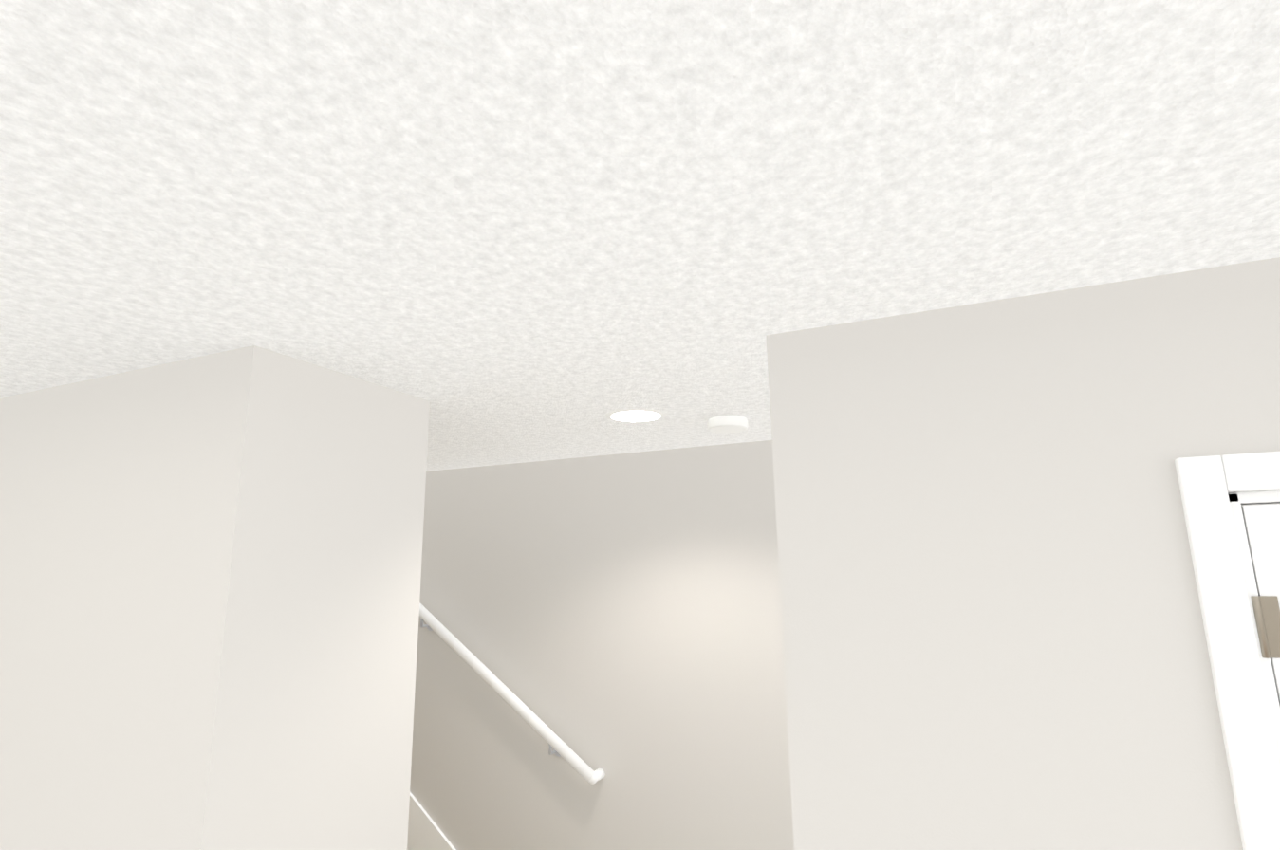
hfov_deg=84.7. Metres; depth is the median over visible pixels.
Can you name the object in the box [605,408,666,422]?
recessed light
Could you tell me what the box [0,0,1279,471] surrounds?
ceiling
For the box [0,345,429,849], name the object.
wall
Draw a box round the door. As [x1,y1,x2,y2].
[1241,503,1279,705]
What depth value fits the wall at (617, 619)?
2.76 m
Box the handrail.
[418,602,604,784]
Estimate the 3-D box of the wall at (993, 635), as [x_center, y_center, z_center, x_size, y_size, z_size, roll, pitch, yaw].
[2.061,0.826,0.506,3.850,2.440,0.120,-6,-13,24]
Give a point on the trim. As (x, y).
(425, 832)
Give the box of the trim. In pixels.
[407,792,456,849]
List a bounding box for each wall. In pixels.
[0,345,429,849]
[409,440,794,849]
[765,257,1279,849]
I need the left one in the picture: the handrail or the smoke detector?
the handrail
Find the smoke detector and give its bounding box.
[707,415,747,433]
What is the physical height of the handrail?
1.116 m
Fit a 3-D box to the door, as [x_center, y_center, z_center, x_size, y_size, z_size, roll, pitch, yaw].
[1.317,1.075,0.717,0.823,2.028,0.107,-6,-13,24]
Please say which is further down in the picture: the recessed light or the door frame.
the door frame
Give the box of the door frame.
[1174,451,1279,849]

